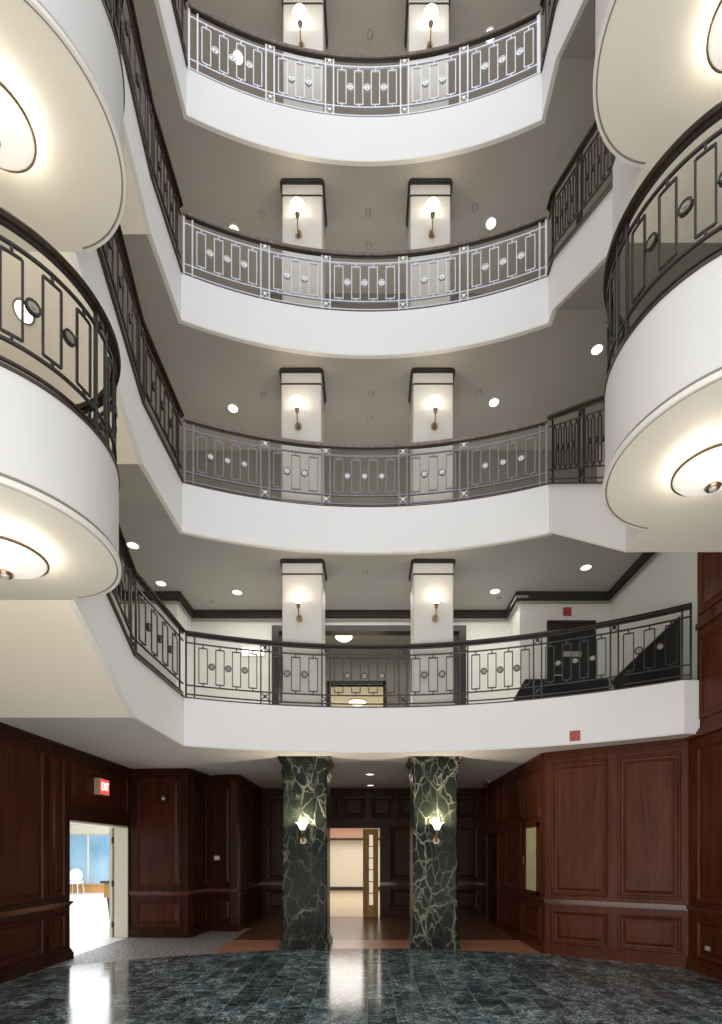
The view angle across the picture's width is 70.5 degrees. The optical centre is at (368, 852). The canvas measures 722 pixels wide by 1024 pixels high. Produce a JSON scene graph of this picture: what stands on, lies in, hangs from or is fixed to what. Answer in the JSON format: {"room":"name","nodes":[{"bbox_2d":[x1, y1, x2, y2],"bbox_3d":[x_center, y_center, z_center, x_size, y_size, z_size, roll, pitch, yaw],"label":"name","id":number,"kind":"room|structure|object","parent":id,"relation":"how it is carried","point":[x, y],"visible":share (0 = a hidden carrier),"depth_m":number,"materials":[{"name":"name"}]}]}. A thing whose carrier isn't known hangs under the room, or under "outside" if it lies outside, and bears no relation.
{"room":"atrium lobby","nodes":[
{"label":"atrium lobby","id":0,"kind":"room"},
{"bbox_2d":[0,722,131,969],"bbox_3d":[-4.810,0.000,5.525,0.340,3.300,9.050,0,0,0],"label":"wall","id":1,"kind":"structure","parent":0,"point":[46,784],"depth_m":7.33,"materials":[{"name":"brown wood"}]},
{"bbox_2d":[0,948,73,983],"bbox_3d":[-4.670,1.570,4.515,0.060,0.160,7.030,0,0,0],"label":"baseboard","id":2,"kind":"structure","parent":1,"relation":"attached to","point":[22,969],"depth_m":7.11,"materials":[{"name":"brown wood"}]},
{"bbox_2d":[0,594,134,717],"bbox_3d":[-3.773,-2.422,5.588,1.834,1.546,1.276,0,0,0],"label":"balcony","id":3,"kind":"object","parent":1,"relation":"on","point":[59,658],"visible":0.84,"depth_m":5.62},
{"bbox_2d":[106,524,185,696],"bbox_3d":[-2.861,-3.322,6.419,0.095,1.854,2.899,0,0,0],"label":"railing","id":4,"kind":"object","parent":3,"relation":"on","point":[130,570],"visible":0.57,"depth_m":6.37,"materials":[{"name":"metal"}]},
{"bbox_2d":[70,820,127,936],"bbox_3d":[-4.850,0.565,9.025,0.260,2.170,1.990,0,0,0],"label":"trim","id":5,"kind":"structure","parent":1,"relation":"attached to","point":[120,832],"depth_m":9.99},
{"bbox_2d":[94,778,108,795],"bbox_3d":[-4.635,-1.140,8.860,0.130,0.280,0.320,0,0,0],"label":"exit sign","id":6,"kind":"object","parent":1,"relation":"attached to","point":[101,786],"visible":1,"depth_m":8.74,"materials":[{"name":"red"}]},
{"bbox_2d":[109,828,113,936],"bbox_3d":[-5.045,0.580,10.485,0.110,2.140,0.970,0,0,0],"label":"door","id":7,"kind":"structure","parent":1,"relation":"in","point":[111,830],"depth_m":10.04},
{"bbox_2d":[0,249,142,463],"bbox_3d":[-3.778,-5.767,5.728,1.824,1.676,1.496,0,0,0],"label":"balcony","id":8,"kind":"object","parent":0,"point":[129,420],"visible":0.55,"depth_m":5.54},
{"bbox_2d":[12,297,35,325],"bbox_3d":[-3.594,-5.635,5.322,0.209,0.121,0.182,0,0,6],"label":"recessed light","id":9,"kind":"object","parent":8,"relation":"attached to","point":[29,320],"visible":0.67,"depth_m":5.33,"materials":[{"name":"white"}]},
{"bbox_2d":[96,224,183,481],"bbox_3d":[-2.870,-6.677,6.417,0.094,1.984,2.835,0,0,0],"label":"railing","id":10,"kind":"object","parent":8,"relation":"on","point":[142,331],"visible":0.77,"depth_m":6.38,"materials":[{"name":"metal"}]},
{"bbox_2d":[70,824,109,834],"bbox_3d":[-9.990,0.150,21.975,10.020,3.000,0.150,0,0,0],"label":"wall","id":11,"kind":"structure","parent":0,"point":[75,829],"depth_m":21.90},
{"bbox_2d":[70,835,86,883],"bbox_3d":[-12.810,0.280,21.860,1.580,2.100,0.080,0,0,0],"label":"window","id":12,"kind":"structure","parent":11,"relation":"in","point":[78,843],"depth_m":21.82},
{"bbox_2d":[89,835,108,883],"bbox_3d":[-11.160,0.280,21.860,1.580,2.100,0.080,0,0,0],"label":"window","id":13,"kind":"structure","parent":11,"relation":"in","point":[98,844],"depth_m":21.82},
{"bbox_2d":[110,591,121,618],"bbox_3d":[-4.800,-9.250,7.050,0.200,15.200,12.100,0,0,0],"label":"wall","id":14,"kind":"structure","parent":0,"point":[112,594],"depth_m":9.51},
{"bbox_2d":[0,366,120,599],"bbox_3d":[-3.370,-2.830,4.070,2.600,0.780,1.760,0,0,0],"label":"curved balcony","id":15,"kind":"object","parent":14,"relation":"attached to","point":[59,482],"visible":1,"depth_m":3.77,"materials":[{"name":"paint"}]},
{"bbox_2d":[0,535,49,578],"bbox_3d":[-2.900,-2.321,4.070,0.608,0.267,0.608,0,0,0],"label":"bowl light","id":16,"kind":"object","parent":15,"relation":"attached to","point":[18,560],"visible":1,"depth_m":4.02,"materials":[{"name":"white glass"}]},
{"bbox_2d":[0,206,120,489],"bbox_3d":[-3.197,-3.747,3.621,2.721,1.054,1.414,0,0,-42],"label":"railing","id":17,"kind":"object","parent":15,"relation":"on","point":[100,321],"visible":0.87,"depth_m":3.73,"materials":[{"name":"metal"}]},
{"bbox_2d":[0,0,125,252],"bbox_3d":[-3.362,-6.250,4.122,2.615,0.800,1.715,0,0,0],"label":"curved balcony","id":18,"kind":"object","parent":14,"relation":"attached to","point":[60,59],"visible":1,"depth_m":4.12,"materials":[{"name":"paint"}]},
{"bbox_2d":[0,81,36,173],"bbox_3d":[-2.980,-5.731,4.030,0.608,0.267,0.608,0,0,0],"label":"bowl light","id":19,"kind":"object","parent":18,"relation":"attached to","point":[18,144],"visible":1,"depth_m":4.07,"materials":[{"name":"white glass"}]},
{"bbox_2d":[101,0,124,108],"bbox_3d":[-3.193,-7.177,3.683,2.724,1.054,1.411,0,0,-41],"label":"railing","id":20,"kind":"object","parent":18,"relation":"on","point":[114,9],"visible":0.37,"depth_m":4.30,"materials":[{"name":"metal"}]},
{"bbox_3d":[-3.741,-12.172,5.873,1.899,1.746,1.746,0,0,0],"label":"flight","id":21,"kind":"object","parent":14,"relation":"attached to","visible":0},
{"bbox_2d":[171,0,187,65],"bbox_3d":[-2.794,-13.057,6.417,0.092,2.054,2.795,0,0,0],"label":"railing","id":22,"kind":"object","parent":21,"relation":"on","point":[180,25],"visible":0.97,"depth_m":7.61,"materials":[{"name":"metal"}]},
{"bbox_3d":[-3.330,-9.440,4.123,2.680,0.800,1.845,0,0,0],"label":"curved balcony","id":23,"kind":"object","parent":14,"relation":"attached to","visible":0},
{"bbox_2d":[120,56,150,233],"bbox_3d":[-3.776,-8.962,5.848,1.829,1.666,1.736,0,0,0],"label":"balcony","id":24,"kind":"object","parent":23,"relation":"attached to","point":[136,218],"visible":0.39,"depth_m":6.41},
{"bbox_2d":[121,0,182,271],"bbox_3d":[-2.864,-9.837,6.393,0.092,1.974,2.787,0,0,0],"label":"railing","id":25,"kind":"object","parent":24,"relation":"on","point":[156,130],"visible":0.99,"depth_m":6.71,"materials":[{"name":"metal"}]},
{"bbox_2d":[122,603,190,697],"bbox_3d":[-4.175,-3.663,10.160,1.050,2.535,0.880,0,0,0],"label":"wall","id":26,"kind":"structure","parent":0,"point":[176,610],"depth_m":9.72,"materials":[{"name":"paint"}]},
{"bbox_2d":[129,768,187,928],"bbox_3d":[-4.115,0.000,10.060,1.185,3.300,0.210,0,0,3],"label":"wall paneling","id":27,"kind":"object","parent":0,"point":[158,892],"visible":1,"depth_m":10.00,"materials":[{"name":"brown wood"}]},
{"bbox_2d":[129,929,187,937],"bbox_3d":[-4.115,1.570,9.985,1.176,0.160,0.060,0,0,3],"label":"baseboard","id":28,"kind":"object","parent":27,"relation":"attached to","point":[140,933],"visible":1,"depth_m":9.96,"materials":[{"name":"brown wood"}]},
{"bbox_2d":[188,769,209,928],"bbox_3d":[-3.520,0.000,10.444,0.210,3.300,0.931,0,0,7],"label":"wall","id":29,"kind":"structure","parent":0,"point":[198,782],"depth_m":10.38,"materials":[{"name":"brown wood"}]},
{"bbox_2d":[188,923,209,937],"bbox_3d":[-3.445,1.570,10.437,0.060,0.160,0.928,0,0,7],"label":"baseboard","id":30,"kind":"structure","parent":29,"relation":"attached to","point":[201,929],"depth_m":10.33,"materials":[{"name":"brown wood"}]},
{"bbox_2d":[209,774,239,923],"bbox_3d":[-3.086,0.000,10.869,0.673,3.300,0.210,0,0,13],"label":"wall niche","id":31,"kind":"object","parent":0,"point":[219,785],"visible":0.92,"depth_m":10.82,"materials":[{"name":"brown wood"}]},
{"bbox_2d":[209,923,236,931],"bbox_3d":[-3.101,1.570,10.796,0.669,0.160,0.060,0,0,13],"label":"baseboard","id":32,"kind":"structure","parent":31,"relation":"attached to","point":[226,927],"depth_m":10.77,"materials":[{"name":"brown wood"}]},
{"bbox_2d":[230,775,262,924],"bbox_3d":[-2.815,0.000,11.925,0.210,3.300,2.350,0,0,0],"label":"wall","id":33,"kind":"structure","parent":0,"point":[250,793],"depth_m":11.47,"materials":[{"name":"brown wood"}]},
{"bbox_2d":[237,911,262,930],"bbox_3d":[-2.740,1.570,11.925,0.060,0.160,2.350,0,0,0],"label":"baseboard","id":34,"kind":"structure","parent":33,"relation":"attached to","point":[249,921],"depth_m":11.64,"materials":[{"name":"brown wood"}]},
{"bbox_2d":[0,718,691,787],"bbox_3d":[-0.050,-1.800,9.765,9.300,0.300,7.070,0,0,0],"label":"ceiling","id":35,"kind":"structure","parent":0,"point":[127,742],"depth_m":8.74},
{"bbox_2d":[191,620,508,703],"bbox_3d":[-0.390,-3.663,10.525,6.520,2.535,0.150,0,0,0],"label":"wall","id":36,"kind":"structure","parent":0,"point":[262,630],"depth_m":10.45,"materials":[{"name":"paint"}]},
{"bbox_2d":[241,647,264,656],"bbox_3d":[-2.360,-4.100,10.402,0.480,0.180,0.095,0,0,0],"label":"wall light","id":37,"kind":"object","parent":36,"relation":"attached to","point":[244,653],"visible":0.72,"depth_m":10.35,"materials":[{"name":"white glass"}]},
{"bbox_2d":[272,625,465,703],"bbox_3d":[0.000,-3.518,10.515,3.960,2.245,0.210,0,0,0],"label":"trim","id":38,"kind":"structure","parent":36,"relation":"attached to","point":[330,630],"depth_m":10.41,"materials":[{"name":"black paint"}]},
{"bbox_2d":[111,552,658,620],"bbox_3d":[-0.050,-4.860,8.025,9.300,0.130,4.850,0,0,0],"label":"trim","id":39,"kind":"structure","parent":36,"relation":"attached to","point":[163,595],"depth_m":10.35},
{"bbox_2d":[330,840,379,886],"bbox_3d":[-0.250,0.525,22.875,5.500,2.250,0.150,0,0,0],"label":"wall","id":40,"kind":"structure","parent":0,"point":[346,856],"depth_m":22.80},
{"bbox_2d":[330,828,379,837],"bbox_3d":[-0.250,-0.950,22.500,5.500,0.700,0.200,0,0,0],"label":"ceiling","id":41,"kind":"structure","parent":0,"point":[334,832],"depth_m":22.40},
{"bbox_2d":[331,687,382,706],"bbox_3d":[-0.300,-4.395,14.500,3.600,0.110,2.400,0,0,0],"label":"ceiling","id":42,"kind":"structure","parent":0,"point":[346,690],"depth_m":14.17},
{"bbox_2d":[0,890,721,1023],"bbox_3d":[-5.200,1.700,11.250,19.600,0.100,25.500,0,0,0],"label":"floor","id":43,"kind":"structure","parent":0,"point":[365,985],"depth_m":6.51,"materials":[{"name":"green stone"}]},
{"bbox_2d":[70,869,83,893],"bbox_3d":[-11.850,1.139,20.600,0.640,1.027,0.640,0,0,0],"label":"chair","id":44,"kind":"object","parent":43,"relation":"on","point":[76,876],"visible":0.87,"depth_m":20.64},
{"bbox_2d":[70,884,103,892],"bbox_3d":[-11.650,1.480,21.525,4.300,0.340,0.550,0,0,0],"label":"bench","id":45,"kind":"object","parent":43,"relation":"on","point":[88,888],"visible":0.29,"depth_m":21.30,"materials":[{"name":"brown wood"}]},
{"bbox_2d":[278,756,333,949],"bbox_3d":[-1.105,0.001,9.130,0.910,3.299,0.860,0,0,0],"label":"marble column","id":46,"kind":"structure","parent":43,"relation":"on","point":[305,779],"depth_m":8.77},
{"bbox_2d":[406,756,461,949],"bbox_3d":[1.140,0.001,9.130,0.910,3.299,0.860,0,0,0],"label":"marble column","id":47,"kind":"structure","parent":43,"relation":"on","point":[433,779],"depth_m":8.77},
{"bbox_2d":[176,0,552,114],"bbox_3d":[-0.050,-14.680,10.025,9.300,0.300,6.550,0,0,0],"label":"ceiling","id":48,"kind":"structure","parent":0,"point":[348,21],"depth_m":9.16,"materials":[{"name":"paint"}]},
{"bbox_2d":[122,0,615,292],"bbox_3d":[-0.050,-11.450,10.025,9.300,0.300,6.550,0,0,0],"label":"ceiling","id":49,"kind":"structure","parent":0,"point":[224,181],"depth_m":8.69,"materials":[{"name":"paint"}]},
{"bbox_2d":[485,215,496,230],"bbox_3d":[2.188,-11.293,9.166,0.220,0.014,0.220,0,0,0],"label":"recessed light","id":50,"kind":"object","parent":49,"relation":"in","point":[491,221],"visible":1,"depth_m":9.16,"materials":[{"name":"white"}]},
{"bbox_2d":[280,659,457,706],"bbox_3d":[0.000,-3.663,13.075,6.400,2.535,0.150,0,0,0],"label":"wall","id":51,"kind":"structure","parent":0,"point":[385,666],"depth_m":13.00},
{"bbox_2d":[327,681,385,706],"bbox_3d":[-0.310,-3.382,13.060,1.500,1.975,0.200,0,0,0],"label":"trim","id":52,"kind":"structure","parent":51,"relation":"attached to","point":[381,683],"depth_m":12.96,"materials":[{"name":"black paint"}]},
{"bbox_2d":[261,788,481,910],"bbox_3d":[0.065,0.000,13.145,5.670,3.300,0.210,0,0,0],"label":"wall","id":53,"kind":"structure","parent":0,"point":[346,804],"depth_m":13.08,"materials":[{"name":"brown wood"}]},
{"bbox_2d":[363,829,377,917],"bbox_3d":[0.040,0.520,13.062,0.390,2.260,0.075,0,0,0],"label":"door","id":54,"kind":"structure","parent":53,"relation":"attached to","point":[370,836],"depth_m":13.04,"materials":[{"name":"brown wood"}]},
{"bbox_2d":[261,822,482,825],"bbox_3d":[0.065,-0.730,13.075,5.670,0.100,0.050,0,0,0],"label":"trim","id":55,"kind":"structure","parent":53,"relation":"attached to","point":[262,823],"depth_m":13.05,"materials":[{"name":"brown wood"}]},
{"bbox_2d":[380,911,481,917],"bbox_3d":[1.590,1.570,13.070,2.620,0.160,0.060,0,0,0],"label":"baseboard","id":56,"kind":"structure","parent":53,"relation":"attached to","point":[383,914],"depth_m":13.04,"materials":[{"name":"brown wood"}]},
{"bbox_2d":[101,234,642,449],"bbox_3d":[-0.050,-8.280,10.010,9.300,0.300,6.580,0,0,0],"label":"ceiling","id":57,"kind":"structure","parent":0,"point":[536,375],"depth_m":8.76,"materials":[{"name":"paint"}]},
{"bbox_2d":[590,342,603,355],"bbox_3d":[3.678,-8.123,8.243,0.220,0.014,0.220,0,0,0],"label":"recessed light","id":58,"kind":"object","parent":57,"relation":"in","point":[596,349],"visible":1,"depth_m":8.24,"materials":[{"name":"white"}]},
{"bbox_2d":[117,464,643,658],"bbox_3d":[-0.050,-5.080,9.890,9.300,0.300,6.820,0,0,0],"label":"ceiling","id":59,"kind":"structure","parent":0,"point":[204,571],"depth_m":8.89,"materials":[{"name":"paint"}]},
{"bbox_2d":[169,293,596,505],"bbox_3d":[-0.050,-8.492,10.410,9.300,5.615,0.180,0,0,0],"label":"wall","id":60,"kind":"structure","parent":0,"point":[385,466],"depth_m":10.32,"materials":[{"name":"grey paint"}]},
{"bbox_2d":[480,753,544,942],"bbox_3d":[2.945,0.000,10.765,0.210,3.300,4.670,0,0,0],"label":"wall","id":61,"kind":"structure","parent":0,"point":[515,799],"depth_m":9.98,"materials":[{"name":"brown wood"}]},
{"bbox_2d":[485,829,498,922],"bbox_3d":[2.930,0.560,12.030,0.120,2.180,1.220,0,0,0],"label":"door","id":62,"kind":"structure","parent":61,"relation":"in","point":[493,838],"depth_m":12.16,"materials":[{"name":"brown wood"}]},
{"bbox_2d":[495,920,543,952],"bbox_3d":[2.870,1.570,9.955,0.060,0.160,3.050,0,0,0],"label":"baseboard","id":63,"kind":"structure","parent":61,"relation":"attached to","point":[523,937],"depth_m":9.52,"materials":[{"name":"brown wood"}]},
{"bbox_2d":[523,822,538,894],"bbox_3d":[2.868,0.100,9.065,0.075,1.240,0.747,0,0,0],"label":"display case","id":64,"kind":"object","parent":61,"relation":"attached to","point":[531,831],"visible":1,"depth_m":9.07,"materials":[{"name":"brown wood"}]},
{"bbox_2d":[509,603,610,700],"bbox_3d":[3.735,-3.663,10.160,1.730,2.535,0.880,0,0,0],"label":"wall","id":65,"kind":"structure","parent":0,"point":[526,618],"depth_m":9.72,"materials":[{"name":"paint"}]},
{"bbox_2d":[547,620,595,678],"bbox_3d":[3.835,-3.395,9.659,0.910,2.000,0.122,0,0,0],"label":"door","id":66,"kind":"structure","parent":65,"relation":"in","point":[551,624],"depth_m":9.67,"materials":[{"name":"black paint"}]},
{"bbox_2d":[544,738,687,955],"bbox_3d":[3.774,0.000,7.933,2.009,3.300,0.210,0,0,32],"label":"wall","id":67,"kind":"structure","parent":0,"point":[616,816],"depth_m":7.81,"materials":[{"name":"brown wood"}]},
{"bbox_2d":[544,943,687,967],"bbox_3d":[3.734,1.570,7.870,2.009,0.160,0.060,0,0,32],"label":"baseboard","id":68,"kind":"structure","parent":67,"relation":"attached to","point":[554,949],"depth_m":7.81,"materials":[{"name":"brown wood"}]},
{"bbox_2d":[597,442,696,688],"bbox_3d":[4.700,-9.250,7.050,0.200,15.200,12.100,0,0,0],"label":"wall","id":69,"kind":"structure","parent":0,"point":[669,580],"depth_m":8.21,"materials":[{"name":"paint"}]},
{"bbox_2d":[593,0,721,242],"bbox_3d":[3.232,-7.110,4.457,2.675,0.840,2.305,0,0,0],"label":"curved balcony","id":70,"kind":"object","parent":69,"relation":"attached to","point":[653,77],"visible":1,"depth_m":4.54,"materials":[{"name":"paint"}]},
{"bbox_2d":[706,0,721,73],"bbox_3d":[3.020,-6.572,4.030,0.608,0.267,0.608,0,0,0],"label":"bowl light","id":71,"kind":"object","parent":70,"relation":"attached to","point":[714,34],"visible":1,"depth_m":4.14,"materials":[{"name":"white glass"}]},
{"bbox_2d":[685,606,721,966],"bbox_3d":[4.640,-0.770,4.180,0.220,4.840,6.360,0,0,0],"label":"wall","id":72,"kind":"structure","parent":0,"point":[704,906],"depth_m":6.96,"materials":[{"name":"brown wood"}]},
{"bbox_2d":[686,956,721,980],"bbox_3d":[4.570,1.570,4.180,0.060,0.160,6.360,0,0,0],"label":"baseboard","id":73,"kind":"structure","parent":72,"relation":"attached to","point":[696,965],"depth_m":6.94,"materials":[{"name":"brown wood"}]},
{"bbox_2d":[697,552,721,727],"bbox_3d":[4.660,-3.000,4.080,0.180,2.700,6.160,0,0,0],"label":"wall","id":74,"kind":"structure","parent":0,"point":[709,564],"depth_m":6.87,"materials":[{"name":"brown wood"}]},
{"bbox_2d":[602,255,721,551],"bbox_3d":[3.295,-3.660,4.400,2.550,0.840,2.240,0,0,0],"label":"curved balcony","id":75,"kind":"object","parent":74,"relation":"attached to","point":[663,393],"visible":1,"depth_m":4.00,"materials":[{"name":"paint"}]},
{"bbox_2d":[603,100,721,410],"bbox_3d":[3.108,-4.607,3.777,1.464,1.054,2.713,0,0,-45],"label":"railing","id":76,"kind":"object","parent":75,"relation":"on","point":[618,328],"visible":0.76,"depth_m":3.87,"materials":[{"name":"metal"}]},
{"bbox_2d":[670,442,721,496],"bbox_3d":[2.840,-3.122,4.220,0.608,0.267,0.608,0,0,0],"label":"bowl light","id":77,"kind":"object","parent":75,"relation":"attached to","point":[700,474],"visible":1,"depth_m":4.17,"materials":[{"name":"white glass"}]},
{"bbox_3d":[-0.050,-2.170,9.780,9.300,0.440,7.040,0,0,0],"label":"floor","id":78,"kind":"structure","parent":0,"visible":0},
{"bbox_2d":[280,559,326,705],"bbox_3d":[-1.125,-3.662,8.890,0.750,2.534,0.670,0,0,0],"label":"column","id":79,"kind":"structure","parent":78,"relation":"on","point":[308,577],"depth_m":8.60,"materials":[{"name":"paint"}]},
{"bbox_2d":[291,593,305,621],"bbox_3d":[-1.170,-4.065,8.467,0.250,0.365,0.265,0,0,0],"label":"wall sconce","id":80,"kind":"object","parent":79,"relation":"attached to","point":[298,598],"visible":1,"depth_m":8.43,"materials":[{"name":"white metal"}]},
{"bbox_2d":[134,657,699,751],"bbox_3d":[0.728,-2.022,7.630,7.548,0.745,1.965,0,0,-7],"label":"fascia","id":81,"kind":"object","parent":78,"relation":"attached to","point":[670,707],"visible":0.98,"depth_m":8.07,"materials":[{"name":"paint"}]},
{"bbox_2d":[131,716,695,753],"bbox_3d":[0.727,-1.660,7.630,7.552,0.022,1.970,0,0,-7],"label":"trim","id":82,"kind":"structure","parent":81,"relation":"attached to","point":[138,720],"depth_m":8.02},
{"bbox_2d":[185,602,691,707],"bbox_3d":[0.859,-2.922,7.961,7.407,1.054,1.019,0,0,7],"label":"railing","id":83,"kind":"object","parent":81,"relation":"on","point":[660,646],"visible":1,"depth_m":8.16,"materials":[{"name":"metal"}]},
{"bbox_2d":[409,559,455,705],"bbox_3d":[1.085,-3.662,8.890,0.750,2.534,0.670,0,0,0],"label":"column","id":84,"kind":"structure","parent":78,"relation":"on","point":[427,577],"depth_m":8.60,"materials":[{"name":"paint"}]},
{"bbox_2d":[429,593,443,621],"bbox_3d":[1.115,-4.065,8.467,0.250,0.365,0.265,0,0,0],"label":"wall sconce","id":85,"kind":"object","parent":84,"relation":"attached to","point":[435,597],"visible":1,"depth_m":8.43,"materials":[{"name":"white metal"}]},
{"bbox_2d":[513,616,679,699],"bbox_3d":[3.585,-2.938,8.377,1.970,1.085,1.785,0,0,0],"label":"staircase","id":86,"kind":"structure","parent":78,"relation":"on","point":[618,681],"depth_m":7.50,"materials":[{"name":"black paint"}]},
{"bbox_3d":[-0.050,-5.455,9.905,9.300,0.450,6.790,0,0,0],"label":"floor","id":87,"kind":"structure","parent":0,"visible":0},
{"bbox_2d":[279,367,325,504],"bbox_3d":[-1.140,-6.907,8.890,0.750,2.444,0.670,0,0,0],"label":"column","id":88,"kind":"structure","parent":87,"relation":"on","point":[306,382],"depth_m":8.60,"materials":[{"name":"paint"}]},
{"bbox_2d":[290,395,304,429],"bbox_3d":[-1.190,-7.295,8.467,0.250,0.365,0.265,0,0,0],"label":"wall sconce","id":89,"kind":"object","parent":88,"relation":"attached to","point":[296,401],"visible":1,"depth_m":8.43,"materials":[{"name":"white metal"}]},
{"bbox_2d":[143,406,548,551],"bbox_3d":[-0.211,-5.308,7.876,5.922,0.755,1.460,0,0,-14],"label":"fascia","id":90,"kind":"object","parent":87,"relation":"attached to","point":[198,510],"visible":0.98,"depth_m":8.21,"materials":[{"name":"paint"}]},
{"bbox_2d":[139,463,551,554],"bbox_3d":[-0.211,-4.940,7.877,5.931,0.022,1.466,0,0,-14],"label":"trim","id":91,"kind":"structure","parent":90,"relation":"attached to","point":[142,466],"depth_m":8.17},
{"bbox_2d":[184,416,546,506],"bbox_3d":[-0.049,-6.212,8.184,5.669,1.054,0.654,0,0,0],"label":"railing","id":92,"kind":"object","parent":90,"relation":"on","point":[463,440],"visible":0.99,"depth_m":8.29,"materials":[{"name":"metal"}]},
{"bbox_2d":[549,484,625,551],"bbox_3d":[3.285,-4.462,6.690,1.029,2.426,2.340,0,0,0],"label":"fascia","id":93,"kind":"object","parent":90,"relation":"attached to","point":[576,511],"visible":0.54,"depth_m":6.61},
{"bbox_2d":[547,394,604,483],"bbox_3d":[2.780,-5.372,6.706,0.084,2.734,2.332,0,0,0],"label":"railing","id":94,"kind":"object","parent":93,"relation":"on","point":[580,407],"visible":0.85,"depth_m":6.74,"materials":[{"name":"metal"}]},
{"bbox_2d":[408,367,454,504],"bbox_3d":[1.080,-6.907,8.890,0.750,2.444,0.670,0,0,0],"label":"column","id":95,"kind":"structure","parent":87,"relation":"on","point":[425,382],"depth_m":8.60,"materials":[{"name":"paint"}]},
{"bbox_2d":[428,395,442,429],"bbox_3d":[1.100,-7.295,8.467,0.250,0.365,0.265,0,0,0],"label":"wall sconce","id":96,"kind":"object","parent":95,"relation":"attached to","point":[435,401],"visible":1,"depth_m":8.43,"materials":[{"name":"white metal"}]},
{"bbox_3d":[-0.050,-8.637,10.025,9.300,0.415,6.550,0,0,0],"label":"floor","id":97,"kind":"structure","parent":0,"visible":0},
{"bbox_2d":[280,178,326,306],"bbox_3d":[-1.125,-10.075,8.890,0.750,2.449,0.670,0,0,0],"label":"column","id":98,"kind":"structure","parent":97,"relation":"on","point":[312,223],"depth_m":8.60,"materials":[{"name":"paint"}]},
{"bbox_2d":[290,197,304,237],"bbox_3d":[-1.185,-10.525,8.467,0.250,0.365,0.265,0,0,0],"label":"wall sconce","id":99,"kind":"object","parent":98,"relation":"attached to","point":[297,206],"visible":1,"depth_m":8.43,"materials":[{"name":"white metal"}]},
{"bbox_2d":[149,181,552,353],"bbox_3d":[-0.141,-8.490,7.826,5.832,0.720,1.301,0,0,-9],"label":"fascia","id":100,"kind":"object","parent":97,"relation":"attached to","point":[199,302],"visible":0.98,"depth_m":8.18,"materials":[{"name":"paint"}]},
{"bbox_2d":[147,233,555,358],"bbox_3d":[-0.141,-8.140,7.827,5.840,0.022,1.305,0,0,-9],"label":"trim","id":101,"kind":"structure","parent":100,"relation":"attached to","point":[150,237],"depth_m":8.14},
{"bbox_2d":[183,210,546,311],"bbox_3d":[-0.057,-9.351,8.136,5.645,1.003,0.654,0,0,0],"label":"railing","id":102,"kind":"object","parent":100,"relation":"on","point":[264,242],"visible":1,"depth_m":8.24,"materials":[{"name":"metal"}]},
{"bbox_2d":[553,188,721,309],"bbox_3d":[3.671,-7.787,6.630,1.839,2.176,2.040,0,0,0],"label":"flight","id":103,"kind":"object","parent":100,"relation":"attached to","point":[578,269],"visible":0.49,"depth_m":6.54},
{"bbox_2d":[546,119,614,274],"bbox_3d":[2.760,-8.662,6.730,0.084,2.484,2.200,0,0,0],"label":"railing","id":104,"kind":"object","parent":103,"relation":"on","point":[578,157],"visible":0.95,"depth_m":6.72,"materials":[{"name":"metal"}]},
{"bbox_2d":[406,178,452,306],"bbox_3d":[1.035,-10.075,8.890,0.750,2.449,0.670,0,0,0],"label":"column","id":105,"kind":"structure","parent":97,"relation":"on","point":[418,222],"depth_m":8.60,"materials":[{"name":"paint"}]},
{"bbox_2d":[425,197,439,237],"bbox_3d":[1.055,-10.525,8.467,0.250,0.365,0.265,0,0,0],"label":"wall sconce","id":106,"kind":"object","parent":105,"relation":"attached to","point":[432,206],"visible":1,"depth_m":8.43,"materials":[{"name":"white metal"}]},
{"bbox_3d":[-0.050,-11.812,10.040,9.300,0.425,6.520,0,0,0],"label":"floor","id":107,"kind":"structure","parent":0,"visible":0},
{"bbox_2d":[282,0,327,111],"bbox_3d":[-1.110,-13.280,8.890,0.750,2.499,0.670,0,0,0],"label":"column","id":108,"kind":"structure","parent":107,"relation":"on","point":[314,35],"depth_m":8.60,"materials":[{"name":"paint"}]},
{"bbox_2d":[293,3,307,46],"bbox_3d":[-1.140,-13.685,8.467,0.250,0.365,0.265,0,0,0],"label":"wall sconce","id":109,"kind":"object","parent":108,"relation":"attached to","point":[300,16],"visible":0.98,"depth_m":8.43,"materials":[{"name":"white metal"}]},
{"bbox_2d":[159,0,555,159],"bbox_3d":[-0.101,-11.665,7.717,5.645,0.730,1.419,0,0,-5],"label":"fascia","id":110,"kind":"object","parent":107,"relation":"attached to","point":[220,106],"visible":0.98,"depth_m":8.19,"materials":[{"name":"paint"}]},
{"bbox_2d":[154,0,559,165],"bbox_3d":[-0.102,-11.310,7.719,5.653,0.022,1.424,0,0,-5],"label":"trim","id":111,"kind":"structure","parent":110,"relation":"attached to","point":[186,116],"depth_m":8.13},
{"bbox_2d":[188,2,540,116],"bbox_3d":[-0.067,-12.557,8.152,5.484,1.054,0.630,0,0,0],"label":"railing","id":112,"kind":"object","parent":110,"relation":"on","point":[460,45],"visible":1,"depth_m":8.24,"materials":[{"name":"metal"}]},
{"bbox_2d":[556,0,594,58],"bbox_3d":[3.626,-11.022,6.435,1.929,2.046,1.670,0,0,0],"label":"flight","id":113,"kind":"object","parent":110,"relation":"attached to","point":[575,19],"visible":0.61,"depth_m":6.93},
{"bbox_2d":[540,0,558,70],"bbox_3d":[2.670,-11.907,6.742,0.084,2.354,2.244,0,0,0],"label":"railing","id":114,"kind":"object","parent":113,"relation":"on","point":[551,8],"visible":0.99,"depth_m":7.59,"materials":[{"name":"metal"}]},
{"bbox_2d":[404,0,449,112],"bbox_3d":[1.010,-13.280,8.890,0.750,2.499,0.670,0,0,0],"label":"column","id":115,"kind":"structure","parent":107,"relation":"on","point":[417,34],"depth_m":8.60,"materials":[{"name":"paint"}]},
{"bbox_2d":[423,3,437,48],"bbox_3d":[1.025,-13.685,8.467,0.250,0.365,0.265,0,0,0],"label":"wall sconce","id":116,"kind":"object","parent":115,"relation":"attached to","point":[430,16],"visible":0.99,"depth_m":8.43,"materials":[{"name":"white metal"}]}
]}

